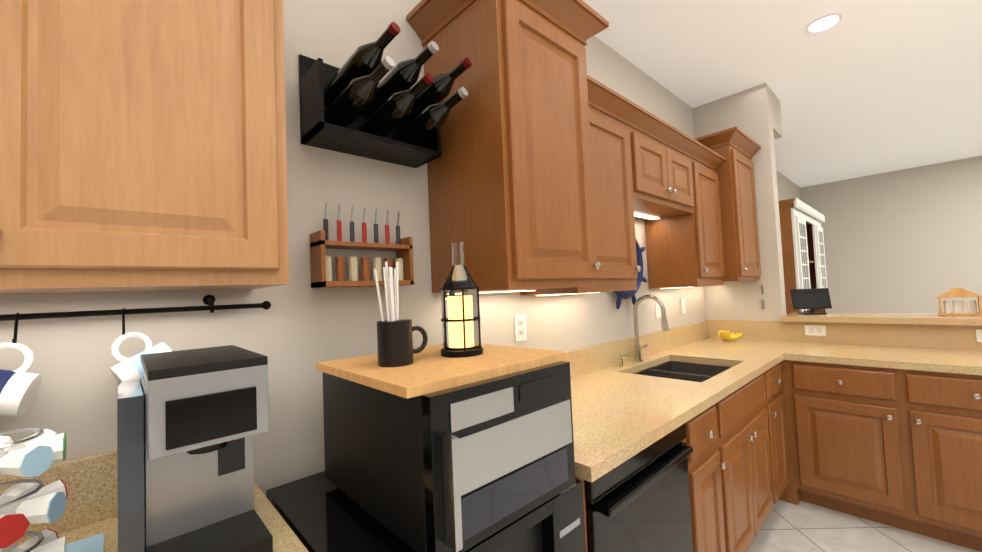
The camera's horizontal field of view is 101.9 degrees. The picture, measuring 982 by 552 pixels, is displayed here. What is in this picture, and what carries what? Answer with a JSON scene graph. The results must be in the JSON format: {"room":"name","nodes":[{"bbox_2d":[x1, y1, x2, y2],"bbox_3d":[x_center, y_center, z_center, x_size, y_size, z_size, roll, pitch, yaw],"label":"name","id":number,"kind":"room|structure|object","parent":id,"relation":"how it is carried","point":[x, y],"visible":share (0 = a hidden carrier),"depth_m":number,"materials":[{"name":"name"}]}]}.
{"room":"kitchen","nodes":[
{"label":"kitchen","id":0,"kind":"room"},
{"bbox_2d":[0,0,800,495],"bbox_3d":[1.442,-0.004,3.140,10.300,2.870,0.150,0,-3,-43],"label":"wall","id":1,"kind":"structure","parent":0,"point":[298,330],"depth_m":1.20,"materials":[{"name":"beige paint"}]},
{"bbox_2d":[0,294,270,416],"bbox_3d":[-1.323,0.156,0.360,2.042,0.221,0.116,0,-3,-43],"label":"rail","id":2,"kind":"object","parent":1,"relation":"attached to","point":[19,387],"visible":0.73,"depth_m":0.81,"materials":[{"name":"black metal"}]},
{"bbox_2d":[0,0,288,294],"bbox_3d":[-0.866,-0.360,0.680,0.870,0.776,0.328,0,-3,-43],"label":"upper cabinet","id":3,"kind":"object","parent":1,"relation":"attached to","point":[142,145],"visible":1,"depth_m":0.68,"materials":[{"name":"brown wood"}]},
{"bbox_2d":[310,203,413,287],"bbox_3d":[-0.401,-0.093,1.260,0.300,0.250,0.088,0,-3,-43],"label":"shelf","id":4,"kind":"object","parent":1,"relation":"attached to","point":[321,267],"visible":0.94,"depth_m":1.22,"materials":[{"name":"brown wood"}]},
{"bbox_2d":[299,22,471,167],"bbox_3d":[-0.311,-0.539,1.213,0.410,0.270,0.332,0,-3,-43],"label":"wine rack","id":5,"kind":"object","parent":1,"relation":"attached to","point":[352,105],"visible":1,"depth_m":1.19,"materials":[{"name":"black metal"}]},
{"bbox_2d":[418,0,600,292],"bbox_3d":[0.078,-0.452,1.507,0.480,1.006,0.418,0,-3,-43],"label":"upper cabinet","id":6,"kind":"object","parent":1,"relation":"attached to","point":[510,193],"depth_m":1.32,"materials":[{"name":"brown wood"}]},
{"bbox_2d":[479,290,534,292],"bbox_3d":[0.026,0.064,1.580,0.400,0.004,0.050,0,-3,-43],"label":"under-cabinet light","id":7,"kind":"object","parent":6,"relation":"attached to","point":[506,291],"visible":0.57,"depth_m":1.58,"materials":[{"name":"white plastic"}]},
{"bbox_2d":[514,314,526,341],"bbox_3d":[0.133,0.232,1.788,0.072,0.116,0.007,0,-3,-43],"label":"outlet","id":8,"kind":"object","parent":1,"relation":"attached to","point":[520,327],"depth_m":1.78,"materials":[{"name":"white plastic"}]},
{"bbox_2d":[520,79,640,294],"bbox_3d":[0.406,-0.364,1.868,0.489,0.835,0.328,0,-3,-43],"label":"upper cabinet","id":9,"kind":"object","parent":1,"relation":"attached to","point":[615,161],"depth_m":1.78,"materials":[{"name":"brown wood"}]},
{"bbox_2d":[536,292,599,295],"bbox_3d":[0.378,0.085,1.907,0.440,0.004,0.050,0,-3,-43],"label":"under-cabinet light","id":10,"kind":"object","parent":9,"relation":"attached to","point":[561,294],"visible":0.71,"depth_m":1.81,"materials":[{"name":"white plastic"}]},
{"bbox_2d":[614,240,646,308],"bbox_3d":[0.806,-0.073,2.385,0.533,0.533,0.066,0,-3,-43],"label":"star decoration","id":11,"kind":"object","parent":1,"relation":"attached to","point":[631,293],"visible":0.38,"depth_m":2.45,"materials":[{"name":"blue"}]},
{"bbox_2d":[655,301,660,317],"bbox_3d":[1.149,0.228,2.737,0.072,0.116,0.008,0,-3,-43],"label":"outlet","id":12,"kind":"object","parent":1,"relation":"attached to","point":[657,308],"depth_m":2.72,"materials":[{"name":"white plastic"}]},
{"bbox_2d":[636,111,699,222],"bbox_3d":[0.857,-0.581,2.306,0.770,0.405,0.328,0,-3,-43],"label":"upper cabinet","id":13,"kind":"object","parent":1,"relation":"attached to","point":[645,162],"depth_m":2.20,"materials":[{"name":"brown wood"}]},
{"bbox_2d":[634,213,659,219],"bbox_3d":[0.820,-0.370,2.355,0.700,0.004,0.050,0,-3,-43],"label":"under-cabinet light","id":14,"kind":"object","parent":13,"relation":"attached to","point":[644,216],"visible":0.29,"depth_m":2.48,"materials":[{"name":"white plastic"}]},
{"bbox_2d":[680,298,685,313],"bbox_3d":[1.463,0.226,3.031,0.072,0.116,0.008,0,-3,-43],"label":"outlet","id":15,"kind":"object","parent":1,"relation":"attached to","point":[683,309],"depth_m":3.02,"materials":[{"name":"white plastic"}]},
{"bbox_2d":[645,147,724,286],"bbox_3d":[1.323,-0.368,2.724,0.479,0.835,0.328,0,-3,-43],"label":"upper cabinet","id":16,"kind":"object","parent":1,"relation":"attached to","point":[686,251],"depth_m":2.57,"materials":[{"name":"brown wood"}]},
{"bbox_2d":[696,132,760,281],"bbox_3d":[1.721,-0.459,3.042,0.536,1.006,0.418,0,-3,-43],"label":"upper cabinet","id":17,"kind":"object","parent":1,"relation":"attached to","point":[740,236],"depth_m":2.77,"materials":[{"name":"brown wood"}]},
{"bbox_2d":[693,83,786,320],"bbox_3d":[2.578,-0.062,2.869,0.470,2.870,1.800,0,-3,-43],"label":"wall","id":18,"kind":"structure","parent":0,"point":[754,113],"depth_m":3.08,"materials":[{"name":"beige paint"}]},
{"bbox_2d":[761,284,764,308],"bbox_3d":[2.075,0.157,3.040,0.029,0.189,0.016,0,-3,-43],"label":"light switch","id":19,"kind":"object","parent":18,"relation":"attached to","point":[762,293],"visible":0.96,"depth_m":3.04,"materials":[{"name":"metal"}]},
{"bbox_2d":[781,312,981,325],"bbox_3d":[2.726,0.275,2.580,0.430,0.038,1.315,0,-3,-43],"label":"bar","id":20,"kind":"object","parent":18,"relation":"on","point":[911,318],"visible":0.89,"depth_m":2.57,"materials":[{"name":"stone"}]},
{"bbox_2d":[790,288,831,314],"bbox_3d":[2.398,0.190,2.982,0.240,0.190,0.100,-3,-2,17],"label":"television","id":21,"kind":"object","parent":20,"relation":"on","point":[814,298],"visible":1,"depth_m":2.98,"materials":[{"name":"black plastic"}]},
{"bbox_2d":[936,287,981,315],"bbox_3d":[2.903,0.157,2.470,0.100,0.170,0.190,0,-3,-43],"label":"house","id":22,"kind":"object","parent":20,"relation":"on","point":[957,292],"visible":0.98,"depth_m":2.45,"materials":[{"name":"brown wood"}]},
{"bbox_2d":[583,0,981,186],"bbox_3d":[3.475,-1.675,0.957,10.300,0.120,6.300,0,-3,-43],"label":"ceiling","id":23,"kind":"structure","parent":0,"point":[861,88],"depth_m":2.84,"materials":[{"name":"white paint"}]},
{"bbox_2d":[805,13,841,32],"bbox_3d":[1.968,-1.492,2.358,0.170,0.006,0.170,0,-3,-43],"label":"recessed light","id":24,"kind":"object","parent":23,"relation":"in","point":[823,23],"visible":1,"depth_m":2.35,"materials":[{"name":"white paint"}]},
{"bbox_2d":[746,500,980,551],"bbox_3d":[3.599,1.300,0.837,10.300,0.100,6.300,0,-3,-43],"label":"floor","id":25,"kind":"structure","parent":0,"point":[802,526],"depth_m":2.11,"materials":[{"name":"tile"}]},
{"bbox_2d":[266,471,585,551],"bbox_3d":[-0.154,0.970,0.986,0.570,0.885,0.566,0,-3,-43],"label":"stove","id":26,"kind":"object","parent":25,"relation":"on","point":[318,512],"visible":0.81,"depth_m":0.90,"materials":[{"name":"black glass"}]},
{"bbox_2d":[322,361,575,551],"bbox_3d":[-0.110,0.372,0.980,0.400,0.305,0.525,0,-3,-43],"label":"toaster oven","id":27,"kind":"object","parent":26,"relation":"on","point":[463,468],"visible":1,"depth_m":0.78,"materials":[{"name":"black metal"}]},
{"bbox_2d":[316,343,568,398],"bbox_3d":[-0.121,0.211,0.992,0.460,0.018,0.430,0,-3,-43],"label":"cutting board","id":28,"kind":"object","parent":27,"relation":"on","point":[430,369],"visible":0.79,"depth_m":0.86,"materials":[{"name":"brown wood"}]},
{"bbox_2d":[374,262,427,366],"bbox_3d":[-0.207,0.085,0.942,0.128,0.238,0.080,0,-3,-43],"label":"mug","id":29,"kind":"object","parent":28,"relation":"on","point":[394,341],"visible":1,"depth_m":0.90,"materials":[{"name":"black ceramic"}]},
{"bbox_2d":[440,242,482,357],"bbox_3d":[-0.081,0.057,1.035,0.110,0.290,0.110,0,-3,-43],"label":"lantern","id":30,"kind":"object","parent":28,"relation":"on","point":[461,318],"visible":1,"depth_m":0.99,"materials":[{"name":"black metal"}]},
{"bbox_2d":[584,423,692,551],"bbox_3d":[0.315,0.975,1.421,0.616,0.872,0.610,0,-3,-43],"label":"dishwasher","id":31,"kind":"object","parent":25,"relation":"on","point":[639,501],"visible":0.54,"depth_m":1.21,"materials":[{"name":"black metal"}]},
{"bbox_2d":[575,399,734,551],"bbox_3d":[0.648,0.973,1.782,0.356,0.876,0.624,0,-3,-43],"label":"base cabinet","id":32,"kind":"object","parent":25,"relation":"on","point":[709,470],"depth_m":1.57,"materials":[{"name":"brown wood"}]},
{"bbox_2d":[564,320,803,482],"bbox_3d":[1.040,0.443,2.165,2.737,0.182,0.667,0,-3,-43],"label":"countertop","id":33,"kind":"structure","parent":32,"relation":"on","point":[621,415],"depth_m":1.84,"materials":[{"name":"stone"}]},
{"bbox_2d":[619,295,668,366],"bbox_3d":[0.888,0.308,2.292,0.313,0.395,0.222,0,-3,-43],"label":"faucet","id":34,"kind":"object","parent":33,"relation":"on","point":[638,347],"visible":0.98,"depth_m":2.37,"materials":[{"name":"silver metal"}]},
{"bbox_2d":[635,361,731,381],"bbox_3d":[1.062,0.625,2.187,0.652,0.178,0.416,0,-3,-43],"label":"sink bowl","id":35,"kind":"object","parent":33,"relation":"attached to","point":[695,372],"visible":0.1,"depth_m":2.38,"materials":[{"name":"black metal"}]},
{"bbox_2d":[718,330,742,340],"bbox_3d":[1.802,0.450,3.036,0.179,0.081,0.170,0,-3,-43],"label":"bananas","id":36,"kind":"object","parent":33,"relation":"on","point":[725,335],"visible":1,"depth_m":3.00,"materials":[{"name":"yellow food"}]},
{"bbox_2d":[651,361,788,529],"bbox_3d":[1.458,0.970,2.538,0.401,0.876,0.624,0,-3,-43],"label":"base cabinet","id":37,"kind":"object","parent":25,"relation":"on","point":[738,472],"depth_m":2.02,"materials":[{"name":"brown wood"}]},
{"bbox_2d":[778,361,793,503],"bbox_3d":[1.836,0.968,2.872,0.604,0.876,0.656,0,-3,-43],"label":"base cabinet","id":38,"kind":"object","parent":25,"relation":"on","point":[787,495],"depth_m":2.45,"materials":[{"name":"brown wood"}]},
{"bbox_2d":[778,198,826,313],"bbox_3d":[3.491,0.326,4.567,1.760,2.155,0.518,0,-3,-43],"label":"hutch","id":39,"kind":"object","parent":25,"relation":"on","point":[803,249],"visible":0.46,"depth_m":4.01,"materials":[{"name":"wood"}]},
{"bbox_2d":[782,360,981,551],"bbox_3d":[2.394,0.920,2.260,0.624,0.876,1.004,0,-3,-43],"label":"base cabinet","id":40,"kind":"object","parent":25,"relation":"on","point":[898,448],"depth_m":2.11,"materials":[{"name":"brown wood"}]},
{"bbox_2d":[788,322,981,374],"bbox_3d":[2.383,0.390,2.268,0.632,0.182,1.020,0,-3,-43],"label":"countertop","id":41,"kind":"structure","parent":40,"relation":"on","point":[921,347],"depth_m":2.38,"materials":[{"name":"stone"}]},
{"bbox_2d":[805,325,825,335],"bbox_3d":[2.282,0.383,2.804,0.007,0.072,0.116,0,-3,-43],"label":"outlet","id":42,"kind":"object","parent":41,"relation":"attached to","point":[816,330],"depth_m":2.80,"materials":[{"name":"white plastic"}]},
{"bbox_2d":[976,329,981,341],"bbox_3d":[2.813,0.338,2.235,0.007,0.072,0.116,0,-3,-43],"label":"outlet","id":43,"kind":"object","parent":41,"relation":"attached to","point":[978,331],"depth_m":2.27,"materials":[{"name":"white plastic"}]},
{"bbox_3d":[-1.146,0.980,0.087,2.036,0.876,0.653,0,-3,-43],"label":"base cabinet","id":44,"kind":"object","parent":25,"relation":"on","visible":0},
{"bbox_2d":[0,450,308,551],"bbox_3d":[-1.167,0.456,0.114,2.047,0.174,0.652,0,-3,-43],"label":"countertop","id":45,"kind":"structure","parent":44,"relation":"on","point":[91,505],"depth_m":0.59,"materials":[{"name":"stone"}]},
{"bbox_2d":[66,533,103,551],"bbox_3d":[-0.836,0.504,0.513,0.480,0.004,0.320,0,-3,-43],"label":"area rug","id":46,"kind":"object","parent":45,"relation":"on","point":[94,543],"visible":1,"depth_m":0.75,"materials":[{"name":"blue"}]},
{"bbox_2d":[0,428,67,551],"bbox_3d":[-0.776,0.346,0.609,0.177,0.313,0.177,0,-3,-43],"label":"carousel","id":47,"kind":"object","parent":46,"relation":"on","point":[30,501],"visible":1,"depth_m":0.64,"materials":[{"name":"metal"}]},
{"bbox_2d":[117,345,272,551],"bbox_3d":[-0.570,0.329,0.755,0.200,0.350,0.310,0,-3,-43],"label":"coffee maker","id":48,"kind":"object","parent":45,"relation":"on","point":[191,423],"visible":1,"depth_m":0.69,"materials":[{"name":"silver metal"}]},
{"bbox_2d":[800,156,981,312],"bbox_3d":[7.246,-0.198,4.361,0.150,2.870,6.000,0,-3,-43],"label":"wall","id":49,"kind":"structure","parent":0,"point":[908,240],"depth_m":5.70,"materials":[{"name":"beige paint"}]}
]}

